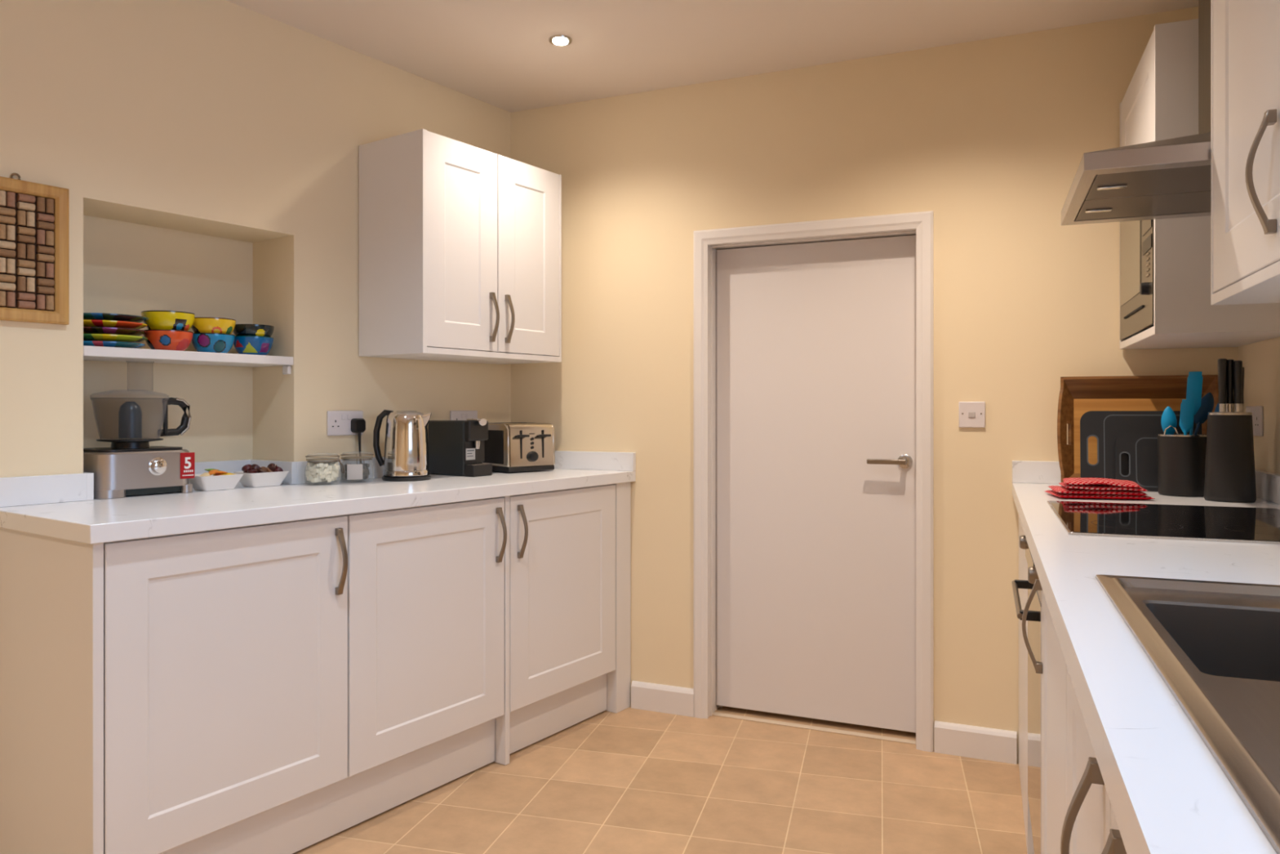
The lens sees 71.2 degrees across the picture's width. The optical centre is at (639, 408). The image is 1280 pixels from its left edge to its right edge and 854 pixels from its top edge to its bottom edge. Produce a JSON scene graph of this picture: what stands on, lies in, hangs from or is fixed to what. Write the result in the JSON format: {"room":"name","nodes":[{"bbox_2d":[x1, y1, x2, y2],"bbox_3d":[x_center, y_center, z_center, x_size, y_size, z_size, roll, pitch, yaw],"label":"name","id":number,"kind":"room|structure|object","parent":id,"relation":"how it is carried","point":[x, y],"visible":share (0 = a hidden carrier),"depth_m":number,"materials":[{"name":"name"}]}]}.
{"room":"kitchen","nodes":[
{"label":"kitchen","id":0,"kind":"room"},
{"bbox_2d":[0,0,511,477],"bbox_3d":[-2.199,-0.035,1.768,0.340,2.470,5.583,0,0,35],"label":"wall","id":1,"kind":"structure","parent":0,"point":[206,152],"depth_m":2.84,"materials":[{"name":"beige paint"}]},
{"bbox_2d":[0,173,69,324],"bbox_3d":[-1.607,-0.417,2.300,0.020,0.382,0.245,0,0,35],"label":"cork board","id":2,"kind":"object","parent":1,"relation":"attached to","point":[34,217],"visible":1,"depth_m":2.33,"materials":[{"name":"brown wood"}]},
{"bbox_2d":[83,345,293,374],"bbox_3d":[-1.434,-0.144,2.775,0.238,0.058,0.645,0,0,35],"label":"shelf","id":3,"kind":"object","parent":1,"relation":"attached to","point":[90,353],"visible":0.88,"depth_m":2.69,"materials":[{"name":"white wood"}]},
{"bbox_2d":[83,341,145,348],"bbox_3d":[-1.550,-0.182,2.597,0.196,0.016,0.196,0,0,35],"label":"plate","id":4,"kind":"object","parent":3,"relation":"on","point":[104,344],"visible":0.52,"depth_m":2.53,"materials":[{"name":"teal ceramic"}]},
{"bbox_2d":[83,333,147,342],"bbox_3d":[-1.550,-0.201,2.597,0.208,0.016,0.208,0,0,35],"label":"plate","id":5,"kind":"object","parent":4,"relation":"on","point":[86,337],"visible":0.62,"depth_m":2.53,"materials":[{"name":"yellow ceramic"}]},
{"bbox_2d":[83,326,147,336],"bbox_3d":[-1.550,-0.221,2.597,0.208,0.016,0.208,0,0,35],"label":"plate","id":6,"kind":"object","parent":5,"relation":"on","point":[86,330],"visible":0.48,"depth_m":2.53,"materials":[{"name":"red ceramic"}]},
{"bbox_2d":[83,320,147,329],"bbox_3d":[-1.550,-0.240,2.597,0.208,0.016,0.208,0,0,35],"label":"plate","id":7,"kind":"object","parent":6,"relation":"on","point":[102,323],"visible":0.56,"depth_m":2.53,"materials":[{"name":"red ceramic"}]},
{"bbox_2d":[83,312,148,323],"bbox_3d":[-1.550,-0.260,2.597,0.212,0.016,0.212,0,0,35],"label":"plate","id":8,"kind":"object","parent":7,"relation":"on","point":[86,316],"visible":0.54,"depth_m":2.53,"materials":[{"name":"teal ceramic"}]},
{"bbox_2d":[143,328,193,351],"bbox_3d":[-1.436,-0.205,2.721,0.136,0.063,0.136,0,0,-12],"label":"bowl","id":9,"kind":"object","parent":3,"relation":"on","point":[157,339],"visible":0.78,"depth_m":2.67,"materials":[{"name":"orange ceramic"}]},
{"bbox_2d":[141,310,195,330],"bbox_3d":[-1.436,-0.259,2.721,0.146,0.067,0.146,0,0,42],"label":"bowl","id":10,"kind":"object","parent":9,"relation":"on","point":[157,319],"visible":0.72,"depth_m":2.67,"materials":[{"name":"yellow ceramic"}]},
{"bbox_2d":[191,332,235,353],"bbox_3d":[-1.356,-0.205,2.836,0.131,0.063,0.131,0,0,35],"label":"bowl","id":11,"kind":"object","parent":3,"relation":"on","point":[201,341],"visible":0.86,"depth_m":2.79,"materials":[{"name":"blue ceramic"}]},
{"bbox_2d":[191,316,235,333],"bbox_3d":[-1.356,-0.254,2.836,0.134,0.061,0.134,0,0,24],"label":"bowl","id":12,"kind":"object","parent":11,"relation":"on","point":[201,324],"visible":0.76,"depth_m":2.79,"materials":[{"name":"yellow ceramic"}]},
{"bbox_2d":[233,335,273,355],"bbox_3d":[-1.277,-0.205,2.949,0.126,0.063,0.126,0,0,0],"label":"bowl","id":13,"kind":"object","parent":3,"relation":"on","point":[243,344],"visible":0.87,"depth_m":2.90,"materials":[{"name":"blue ceramic"}]},
{"bbox_2d":[232,324,274,337],"bbox_3d":[-1.277,-0.249,2.949,0.130,0.051,0.130,0,0,35],"label":"bowl","id":14,"kind":"object","parent":13,"relation":"on","point":[259,330],"visible":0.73,"depth_m":2.90,"materials":[{"name":"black ceramic"}]},
{"bbox_2d":[103,515,347,853],"bbox_3d":[-1.203,0.664,2.372,0.582,0.741,0.639,0,0,35],"label":"base cabinet","id":15,"kind":"object","parent":1,"relation":"attached to","point":[225,651],"visible":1,"depth_m":2.18,"materials":[{"name":"white paint"}]},
{"bbox_2d":[327,410,363,435],"bbox_3d":[-1.032,0.050,3.132,0.013,0.086,0.146,0,0,35],"label":"wall socket","id":16,"kind":"object","parent":1,"relation":"attached to","point":[339,422],"visible":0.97,"depth_m":3.12,"materials":[{"name":"white plastic"}]},
{"bbox_2d":[351,417,365,462],"bbox_3d":[-0.986,0.141,3.152,0.046,0.213,0.048,0,0,35],"label":"plug","id":17,"kind":"object","parent":16,"relation":"attached to","point":[357,425],"visible":0.83,"depth_m":3.15,"materials":[{"name":"black plastic"}]},
{"bbox_2d":[345,497,506,777],"bbox_3d":[-0.840,0.664,2.892,0.582,0.741,0.624,0,0,35],"label":"base cabinet","id":18,"kind":"object","parent":1,"relation":"attached to","point":[426,583],"visible":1,"depth_m":2.71,"materials":[{"name":"white paint"}]},
{"bbox_2d":[358,128,561,364],"bbox_3d":[-0.643,-0.562,3.369,0.372,0.750,0.720,0,0,35],"label":"upper cabinet","id":19,"kind":"object","parent":1,"relation":"attached to","point":[460,243],"visible":1,"depth_m":3.15,"materials":[{"name":"white paint"}]},
{"bbox_2d":[449,410,477,420],"bbox_3d":[-0.708,0.050,3.597,0.013,0.086,0.146,0,0,35],"label":"wall socket","id":20,"kind":"object","parent":1,"relation":"attached to","point":[454,415],"visible":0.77,"depth_m":3.58,"materials":[{"name":"white plastic"}]},
{"bbox_2d":[293,706,1026,853],"bbox_3d":[-0.853,1.225,1.298,5.800,0.050,6.100,0,0,24],"label":"floor","id":21,"kind":"structure","parent":0,"point":[629,780],"depth_m":2.74,"materials":[{"name":"beige tile"}]},
{"bbox_2d":[0,527,103,853],"bbox_3d":[-1.412,0.747,2.113,0.554,0.905,0.023,0,0,35],"label":"end panel","id":22,"kind":"object","parent":21,"relation":"on","point":[51,588],"visible":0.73,"depth_m":2.07,"materials":[{"name":"white paint"}]},
{"bbox_2d":[160,718,494,853],"bbox_3d":[-0.860,1.115,2.515,0.018,0.157,1.265,0,0,35],"label":"board","id":23,"kind":"object","parent":21,"relation":"on","point":[292,826],"visible":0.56,"depth_m":2.55,"materials":[{"name":"white paint"}]},
{"bbox_2d":[493,496,509,764],"bbox_3d":[-0.674,0.747,3.171,0.554,0.905,0.022,0,0,35],"label":"divider panel","id":24,"kind":"object","parent":21,"relation":"on","point":[501,723],"visible":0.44,"depth_m":3.01,"materials":[{"name":"white paint"}]},
{"bbox_2d":[509,673,606,754],"bbox_3d":[-0.311,1.115,3.302,0.017,0.157,0.604,0,0,35],"label":"board","id":25,"kind":"object","parent":21,"relation":"on","point":[529,724],"visible":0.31,"depth_m":3.29,"materials":[{"name":"white paint"}]},
{"bbox_2d":[606,481,630,712],"bbox_3d":[-0.155,0.747,3.622,0.220,0.905,0.096,0,0,35],"label":"filler panel","id":26,"kind":"object","parent":21,"relation":"on","point":[618,681],"visible":0.36,"depth_m":3.55,"materials":[{"name":"white paint"}]},
{"bbox_2d":[1018,516,1034,853],"bbox_3d":[1.169,0.747,2.703,0.021,0.905,0.685,0,0,21],"label":"filler panel","id":27,"kind":"object","parent":21,"relation":"on","point":[1023,565],"visible":0.42,"depth_m":2.60,"materials":[{"name":"white paint"}]},
{"label":"board","id":28,"kind":"object","parent":21,"relation":"on","visible":0},
{"bbox_2d":[1011,535,1041,853],"bbox_3d":[1.166,0.663,2.005,0.602,0.734,0.604,0,0,21],"label":"oven","id":29,"kind":"object","parent":28,"relation":"on","point":[1033,618],"visible":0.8,"depth_m":2.05,"materials":[{"name":"silver metal"}]},
{"bbox_2d":[226,0,1198,112],"bbox_3d":[-0.853,-1.320,1.298,5.800,0.100,6.100,0,0,24],"label":"ceiling","id":30,"kind":"structure","parent":0,"point":[500,54],"depth_m":3.02,"materials":[{"name":"beige paint"}]},
{"bbox_2d":[548,34,572,45],"bbox_3d":[-0.273,-1.263,3.073,0.082,0.014,0.082,0,0,24],"label":"recessed light","id":31,"kind":"object","parent":30,"relation":"in","point":[557,40],"visible":1,"depth_m":3.06,"materials":[{"name":"silver metal"}]},
{"bbox_2d":[511,6,1238,762],"bbox_3d":[0.564,-0.035,3.429,4.700,2.470,0.160,0,0,24],"label":"wall","id":32,"kind":"structure","parent":0,"point":[991,137],"depth_m":3.16,"materials":[{"name":"beige paint"}]},
{"bbox_2d":[509,484,615,711],"bbox_3d":[-0.475,0.664,3.416,0.582,0.741,0.604,0,0,35],"label":"base cabinet","id":33,"kind":"object","parent":32,"relation":"attached to","point":[562,542],"visible":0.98,"depth_m":3.24,"materials":[{"name":"white paint"}]},
{"bbox_2d":[0,468,635,544],"bbox_3d":[-0.934,0.271,2.991,0.814,0.042,2.037,0,0,35],"label":"countertop","id":34,"kind":"structure","parent":33,"relation":"on","point":[95,521],"depth_m":2.43,"materials":[{"name":"white stone"}]},
{"bbox_2d":[83,389,195,498],"bbox_3d":[-1.475,0.054,2.635,0.236,0.390,0.310,0,0,35],"label":"food processor","id":35,"kind":"object","parent":34,"relation":"on","point":[131,466],"visible":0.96,"depth_m":2.58,"materials":[{"name":"silver metal"}]},
{"bbox_2d":[91,397,168,439],"bbox_3d":[-1.498,0.028,2.625,0.200,0.120,0.200,0,0,35],"label":"bowl","id":36,"kind":"object","parent":35,"relation":"on","point":[130,413],"depth_m":2.60,"materials":[{"name":"clear plastic"}]},
{"bbox_2d":[182,469,193,475],"bbox_3d":[-1.342,0.191,2.653,0.001,0.017,0.034,0,0,35],"label":"print","id":37,"kind":"object","parent":35,"relation":"attached to","point":[193,469],"depth_m":2.65},
{"bbox_2d":[189,472,244,490],"bbox_3d":[-1.316,0.226,2.763,0.110,0.046,0.140,0,0,35],"label":"dish","id":38,"kind":"object","parent":34,"relation":"on","point":[211,482],"visible":0.82,"depth_m":2.73,"materials":[{"name":"white ceramic"}]},
{"bbox_2d":[200,472,212,476],"bbox_3d":[-1.320,0.201,2.719,0.026,0.012,0.048,0,0,-8],"label":"sachet","id":39,"kind":"object","parent":38,"relation":"in","point":[204,473],"visible":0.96,"depth_m":2.71,"materials":[{"name":"beige"}]},
{"bbox_2d":[208,469,217,475],"bbox_3d":[-1.314,0.195,2.744,0.026,0.014,0.048,0,0,-11],"label":"sachet","id":40,"kind":"object","parent":39,"relation":"on","point":[214,471],"visible":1,"depth_m":2.74,"materials":[{"name":"orange"}]},
{"bbox_2d":[218,472,235,475],"bbox_3d":[-1.284,0.204,2.777,0.048,0.011,0.026,1,1,-7],"label":"sachet","id":41,"kind":"object","parent":38,"relation":"in","point":[226,473],"visible":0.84,"depth_m":2.77,"materials":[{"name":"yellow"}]},
{"bbox_2d":[214,471,226,474],"bbox_3d":[-1.306,0.198,2.770,0.048,0.011,0.026,0,0,-30],"label":"sachet","id":42,"kind":"object","parent":41,"relation":"on","point":[217,472],"visible":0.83,"depth_m":2.77,"materials":[{"name":"orange plastic"}]},
{"bbox_2d":[233,470,288,487],"bbox_3d":[-1.225,0.226,2.893,0.110,0.046,0.140,0,0,35],"label":"dish","id":43,"kind":"object","parent":34,"relation":"on","point":[270,478],"visible":0.84,"depth_m":2.86,"materials":[{"name":"white ceramic"}]},
{"bbox_2d":[247,470,257,473],"bbox_3d":[-1.236,0.205,2.851,0.032,0.022,0.031,0,0,-21],"label":"pod","id":44,"kind":"object","parent":43,"relation":"in","point":[248,471],"visible":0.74,"depth_m":2.84,"materials":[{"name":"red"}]},
{"bbox_2d":[257,469,267,472],"bbox_3d":[-1.213,0.205,2.872,0.030,0.024,0.032,0,0,-17],"label":"pod","id":45,"kind":"object","parent":43,"relation":"in","point":[259,470],"visible":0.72,"depth_m":2.86,"materials":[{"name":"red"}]},
{"bbox_2d":[265,466,272,472],"bbox_3d":[-1.199,0.204,2.897,0.030,0.029,0.031,0,0,41],"label":"pod","id":46,"kind":"object","parent":43,"relation":"in","point":[268,469],"visible":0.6,"depth_m":2.89,"materials":[{"name":"brown"}]},
{"bbox_2d":[273,466,283,471],"bbox_3d":[-1.183,0.204,2.917,0.033,0.031,0.025,0,0,8],"label":"pod","id":47,"kind":"object","parent":43,"relation":"in","point":[277,468],"visible":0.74,"depth_m":2.91,"materials":[{"name":"red"}]},
{"label":"pod","id":48,"kind":"object","parent":43,"relation":"in","visible":0},
{"bbox_2d":[241,464,251,471],"bbox_3d":[-1.264,0.193,2.874,0.030,0.030,0.031,0,0,-9],"label":"pod","id":49,"kind":"object","parent":48,"relation":"on","point":[247,467],"visible":0.8,"depth_m":2.86,"materials":[{"name":"red"}]},
{"label":"pod","id":50,"kind":"object","parent":43,"relation":"in","visible":0},
{"bbox_2d":[267,462,277,471],"bbox_3d":[-1.198,0.193,2.912,0.033,0.031,0.023,0,0,-14],"label":"pod","id":51,"kind":"object","parent":50,"relation":"on","point":[272,466],"visible":0.79,"depth_m":2.90,"materials":[{"name":"red"}]},
{"label":"pod","id":52,"kind":"object","parent":43,"relation":"in","visible":0},
{"bbox_2d":[250,463,260,470],"bbox_3d":[-1.237,0.193,2.869,0.031,0.031,0.028,0,0,26],"label":"pod","id":53,"kind":"object","parent":52,"relation":"on","point":[254,467],"visible":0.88,"depth_m":2.86,"materials":[{"name":"red"}]},
{"bbox_2d":[0,450,635,506],"bbox_3d":[-0.997,0.212,3.117,2.116,0.074,0.527,0,0,-40],"label":"backsplash","id":54,"kind":"structure","parent":34,"relation":"on","point":[54,488],"depth_m":2.96,"materials":[{"name":"white stone"}]},
{"bbox_2d":[304,453,344,484],"bbox_3d":[-1.051,0.198,2.959,0.116,0.102,0.116,0,0,11],"label":"jar","id":55,"kind":"object","parent":34,"relation":"on","point":[312,460],"visible":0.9,"depth_m":2.94,"materials":[{"name":"clear glass"}]},
{"bbox_2d":[305,462,339,482],"bbox_3d":[-1.050,0.209,2.959,0.102,0.066,0.101,0,0,24],"label":"lump","id":56,"kind":"object","parent":55,"relation":"in","point":[317,472],"visible":1,"depth_m":2.92,"materials":[{"name":"beige food"}]},
{"bbox_2d":[339,451,374,482],"bbox_3d":[-0.969,0.198,3.059,0.116,0.102,0.116,0,0,38],"label":"jar","id":57,"kind":"object","parent":34,"relation":"on","point":[345,458],"visible":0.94,"depth_m":3.04,"materials":[{"name":"clear glass"}]},
{"bbox_2d":[346,463,362,479],"bbox_3d":[-0.963,0.213,3.016,0.050,0.052,0.006,0,0,-12],"label":"sachet","id":58,"kind":"object","parent":57,"relation":"in","point":[353,471],"visible":1,"depth_m":3.01,"materials":[{"name":"beige paper"}]},
{"bbox_2d":[345,462,369,479],"bbox_3d":[-0.968,0.215,3.060,0.083,0.054,0.080,0,0,35],"label":"grey granules","id":59,"kind":"object","parent":57,"relation":"in","point":[366,471],"visible":0.43,"depth_m":3.05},
{"bbox_2d":[373,409,431,480],"bbox_3d":[-0.827,0.126,3.155,0.175,0.246,0.169,0,0,42],"label":"kettle","id":60,"kind":"object","parent":34,"relation":"on","point":[406,458],"visible":1,"depth_m":3.09,"materials":[{"name":"silver metal"}]},
{"bbox_2d":[428,417,492,476],"bbox_3d":[-0.681,0.142,3.379,0.246,0.214,0.100,0,0,35],"label":"coffee machine","id":61,"kind":"object","parent":34,"relation":"on","point":[455,447],"visible":0.97,"depth_m":3.33,"materials":[{"name":"grey plastic"}]},
{"bbox_2d":[464,463,492,476],"bbox_3d":[-0.601,0.228,3.324,0.050,0.042,0.100,0,0,35],"label":"drip tray","id":62,"kind":"object","parent":61,"relation":"on","point":[470,469],"depth_m":3.29,"materials":[{"name":"black plastic"}]},
{"bbox_2d":[482,422,555,471],"bbox_3d":[-0.499,0.151,3.599,0.234,0.188,0.270,0,0,-42],"label":"toaster","id":63,"kind":"object","parent":34,"relation":"on","point":[514,446],"visible":0.88,"depth_m":3.50,"materials":[{"name":"silver metal"}]},
{"bbox_2d":[631,680,693,716],"bbox_3d":[0.089,1.147,3.539,0.266,0.105,0.018,0,0,24],"label":"baseboard","id":64,"kind":"structure","parent":32,"relation":"attached to","point":[679,700],"depth_m":3.53,"materials":[{"name":"white wood"}]},
{"bbox_2d":[708,229,915,716],"bbox_3d":[0.656,0.272,3.393,0.817,1.856,0.170,0,0,24],"label":"trim","id":65,"kind":"structure","parent":32,"relation":"attached to","point":[713,706],"depth_m":3.49,"materials":[{"name":"white wood"}]},
{"bbox_2d":[693,210,933,751],"bbox_3d":[0.619,0.254,3.308,0.891,1.893,0.020,0,0,24],"label":"trim","id":66,"kind":"structure","parent":32,"relation":"attached to","point":[922,222],"depth_m":3.20,"materials":[{"name":"white wood"}]},
{"bbox_2d":[711,711,915,744],"bbox_3d":[0.641,1.198,3.359,0.777,0.004,0.032,0,0,24],"label":"trim","id":67,"kind":"structure","parent":32,"relation":"attached to","point":[716,713],"depth_m":3.35,"materials":[{"name":"beige"}]},
{"bbox_2d":[716,235,915,732],"bbox_3d":[0.653,0.273,3.387,0.771,1.810,0.102,0,0,24],"label":"door","id":68,"kind":"structure","parent":32,"relation":"in","point":[816,341],"depth_m":3.39,"materials":[{"name":"white paint"}]},
{"bbox_2d":[958,401,985,427],"bbox_3d":[1.145,0.020,3.082,0.086,0.090,0.012,0,0,24],"label":"wall switch","id":69,"kind":"object","parent":32,"relation":"attached to","point":[971,414],"visible":1,"depth_m":3.08,"materials":[{"name":"white plastic"}]},
{"bbox_2d":[933,720,1017,764],"bbox_3d":[1.153,1.147,3.076,0.266,0.105,0.018,0,0,24],"label":"baseboard","id":70,"kind":"structure","parent":32,"relation":"attached to","point":[949,738],"depth_m":3.07,"materials":[{"name":"white wood"}]},
{"bbox_2d":[1238,336,1279,474],"bbox_3d":[0.979,-0.035,0.078,0.301,2.470,6.050,0,0,21],"label":"wall","id":71,"kind":"structure","parent":0,"point":[1260,360],"depth_m":2.50,"materials":[{"name":"beige paint"}]},
{"bbox_2d":[1022,578,1066,853],"bbox_3d":[0.977,0.666,1.429,0.656,0.737,0.594,0,0,21],"label":"base cabinet","id":72,"kind":"object","parent":71,"relation":"attached to","point":[1052,667],"visible":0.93,"depth_m":1.58,"materials":[{"name":"white paint"}]},
{"bbox_2d":[1012,482,1279,853],"bbox_3d":[0.894,0.271,1.176,0.647,0.042,3.738,0,0,21],"label":"countertop","id":73,"kind":"structure","parent":72,"relation":"on","point":[1168,793],"depth_m":0.83,"materials":[{"name":"white stone"}]},
{"bbox_2d":[1043,477,1155,499],"bbox_3d":[1.296,0.223,2.528,0.253,0.051,0.175,0,0,11],"label":"tea towel","id":74,"kind":"object","parent":73,"relation":"on","point":[1071,487],"visible":1,"depth_m":2.46,"materials":[{"name":"red fabric"}]},
{"bbox_2d":[1057,374,1218,482],"bbox_3d":[1.578,0.069,2.837,0.462,0.348,0.082,0,0,24],"label":"wooden tray","id":75,"kind":"object","parent":73,"relation":"on","point":[1078,395],"visible":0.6,"depth_m":2.89,"materials":[{"name":"brown wood"}]},
{"bbox_2d":[1080,410,1202,479],"bbox_3d":[1.542,0.128,2.755,0.330,0.243,0.047,0,0,24],"label":"chopping board","id":76,"kind":"object","parent":73,"relation":"on","point":[1106,426],"visible":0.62,"depth_m":2.79,"materials":[{"name":"black plastic"}]},
{"bbox_2d":[1012,460,1279,504],"bbox_3d":[0.894,0.212,1.176,0.647,0.074,3.738,0,0,21],"label":"backsplash","id":77,"kind":"structure","parent":73,"relation":"on","point":[1267,483],"depth_m":2.97,"materials":[{"name":"white stone"}]},
{"bbox_2d":[1115,433,1179,491],"bbox_3d":[1.572,0.163,2.703,0.235,0.174,0.035,0,0,24],"label":"chopping board","id":78,"kind":"object","parent":73,"relation":"on","point":[1141,449],"visible":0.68,"depth_m":2.72,"materials":[{"name":"black plastic"}]},
{"bbox_2d":[1047,500,1279,544],"bbox_3d":[1.208,0.247,1.984,0.516,0.006,0.649,0,0,21],"label":"induction hob","id":79,"kind":"object","parent":73,"relation":"in","point":[1171,522],"visible":1,"depth_m":1.93,"materials":[{"name":"black glass"}]},
{"bbox_2d":[1156,433,1206,497],"bbox_3d":[1.573,0.162,2.587,0.132,0.174,0.132,0,0,24],"label":"pot","id":80,"kind":"object","parent":73,"relation":"on","point":[1181,458],"visible":0.8,"depth_m":2.54,"materials":[{"name":"black plastic"}]},
{"bbox_2d":[1160,406,1177,436],"bbox_3d":[1.546,0.116,2.610,0.034,0.245,0.023,0,0,-8],"label":"serving spoon","id":81,"kind":"object","parent":80,"relation":"in","point":[1168,416],"visible":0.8,"depth_m":2.61,"materials":[{"name":"blue plastic"}]},
{"bbox_2d":[1164,425,1178,435],"bbox_3d":[1.537,0.118,2.587,0.039,0.140,0.005,0,0,24],"label":"wire whisk","id":82,"kind":"object","parent":80,"relation":"in","point":[1168,427],"visible":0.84,"depth_m":2.58,"materials":[{"name":"silver metal"}]},
{"bbox_2d":[1179,399,1194,435],"bbox_3d":[1.567,0.106,2.561,0.037,0.265,0.012,0,0,43],"label":"slotted turner","id":83,"kind":"object","parent":80,"relation":"in","point":[1187,406],"visible":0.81,"depth_m":2.56,"materials":[{"name":"blue plastic"}]},
{"bbox_2d":[1186,371,1202,435],"bbox_3d":[1.596,0.066,2.573,0.042,0.345,0.009,0,0,37],"label":"spatula","id":84,"kind":"object","parent":80,"relation":"in","point":[1194,381],"visible":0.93,"depth_m":2.57,"materials":[{"name":"blue plastic"}]},
{"bbox_2d":[1193,392,1213,435],"bbox_3d":[1.615,0.096,2.603,0.097,0.286,0.015,0,0,32],"label":"ladle","id":85,"kind":"object","parent":80,"relation":"in","point":[1207,401],"visible":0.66,"depth_m":2.59,"materials":[{"name":"blue plastic"}]},
{"bbox_2d":[1214,403,1226,412],"bbox_3d":[1.629,0.101,2.552,0.081,0.276,0.008,0,0,8],"label":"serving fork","id":86,"kind":"object","parent":80,"relation":"in","point":[1216,410],"visible":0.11,"depth_m":2.55,"materials":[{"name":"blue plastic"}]},
{"bbox_2d":[1095,574,1279,853],"bbox_3d":[0.715,0.347,0.766,0.477,0.205,1.025,0,0,21],"label":"sink","id":87,"kind":"object","parent":73,"relation":"in","point":[1215,646],"visible":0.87,"depth_m":1.02,"materials":[{"name":"silver metal"}]},
{"bbox_2d":[1142,600,1279,681],"bbox_3d":[0.775,0.353,0.968,0.357,0.194,0.365,0,0,21],"label":"basin","id":88,"kind":"object","parent":87,"relation":"in","point":[1232,642],"depth_m":1.16,"materials":[{"name":"silver metal"}]},
{"bbox_2d":[1204,412,1256,502],"bbox_3d":[1.601,0.129,2.425,0.120,0.240,0.106,0,0,24],"label":"knife block","id":89,"kind":"object","parent":73,"relation":"on","point":[1229,465],"visible":1,"depth_m":2.38,"materials":[{"name":"black plastic"}]},
{"bbox_2d":[1217,358,1226,412],"bbox_3d":[1.575,-0.064,2.416,0.021,0.144,0.026,0,0,12],"label":"kitchen knife","id":90,"kind":"object","parent":89,"relation":"on","point":[1222,362],"visible":1,"depth_m":2.41,"materials":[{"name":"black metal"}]},
{"bbox_2d":[1226,359,1234,412],"bbox_3d":[1.596,-0.062,2.420,0.021,0.142,0.026,0,0,12],"label":"kitchen knife","id":91,"kind":"object","parent":89,"relation":"on","point":[1229,388],"visible":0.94,"depth_m":2.41,"materials":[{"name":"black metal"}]},
{"bbox_2d":[1232,360,1242,412],"bbox_3d":[1.605,-0.060,2.399,0.021,0.138,0.026,0,0,12],"label":"kitchen knife","id":92,"kind":"object","parent":89,"relation":"on","point":[1237,365],"visible":1,"depth_m":2.39,"materials":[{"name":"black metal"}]},
{"bbox_2d":[1240,366,1244,412],"bbox_3d":[1.626,-0.052,2.423,0.021,0.122,0.026,0,0,12],"label":"kitchen knife","id":93,"kind":"object","parent":89,"relation":"on","point":[1242,380],"visible":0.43,"depth_m":2.41,"materials":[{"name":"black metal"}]},
{"bbox_2d":[1060,667,1111,853],"bbox_3d":[0.785,0.666,0.930,0.656,0.737,0.465,0,0,21],"label":"base cabinet","id":94,"kind":"object","parent":71,"relation":"attached to","point":[1086,826],"visible":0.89,"depth_m":1.02,"materials":[{"name":"white paint"}]},
{"bbox_2d":[1101,805,1126,853],"bbox_3d":[0.611,0.666,0.479,0.656,0.737,0.492,0,0,21],"label":"base cabinet","id":95,"kind":"object","parent":71,"relation":"attached to","point":[1114,844],"visible":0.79,"depth_m":0.71,"materials":[{"name":"white paint"}]},
{"bbox_2d":[1061,0,1210,225],"bbox_3d":[1.262,-0.875,1.992,0.545,0.788,0.585,0,0,21],"label":"hood","id":96,"kind":"object","parent":71,"relation":"attached to","point":[1170,178],"visible":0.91,"depth_m":1.97,"materials":[{"name":"silver metal"}]},
{"bbox_2d":[1120,18,1279,349],"bbox_3d":[1.590,-0.590,2.537,0.324,0.795,0.644,0,0,21],"label":"upper cabinet","id":97,"kind":"object","parent":71,"relation":"attached to","point":[1160,101],"visible":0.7,"depth_m":2.28,"materials":[{"name":"white paint"}]},
{"bbox_2d":[1120,219,1153,340],"bbox_3d":[1.560,-0.418,2.548,0.300,0.399,0.602,0,0,21],"label":"microwave","id":98,"kind":"object","parent":97,"relation":"in","point":[1136,237],"visible":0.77,"depth_m":2.56,"materials":[{"name":"silver plastic"}]},
{"bbox_2d":[1210,0,1279,305],"bbox_3d":[1.133,-0.595,1.406,0.360,0.790,0.580,0,0,21],"label":"upper cabinet","id":99,"kind":"object","parent":71,"relation":"attached to","point":[1245,34],"visible":1,"depth_m":1.52,"materials":[{"name":"white paint"}]},
{"bbox_2d":[1245,405,1263,436],"bbox_3d":[1.781,0.035,2.593,0.013,0.086,0.146,0,0,21],"label":"wall socket","id":100,"kind":"object","parent":71,"relation":"attached to","point":[1257,411],"visible":0.66,"depth_m":2.55,"materials":[{"name":"white plastic"}]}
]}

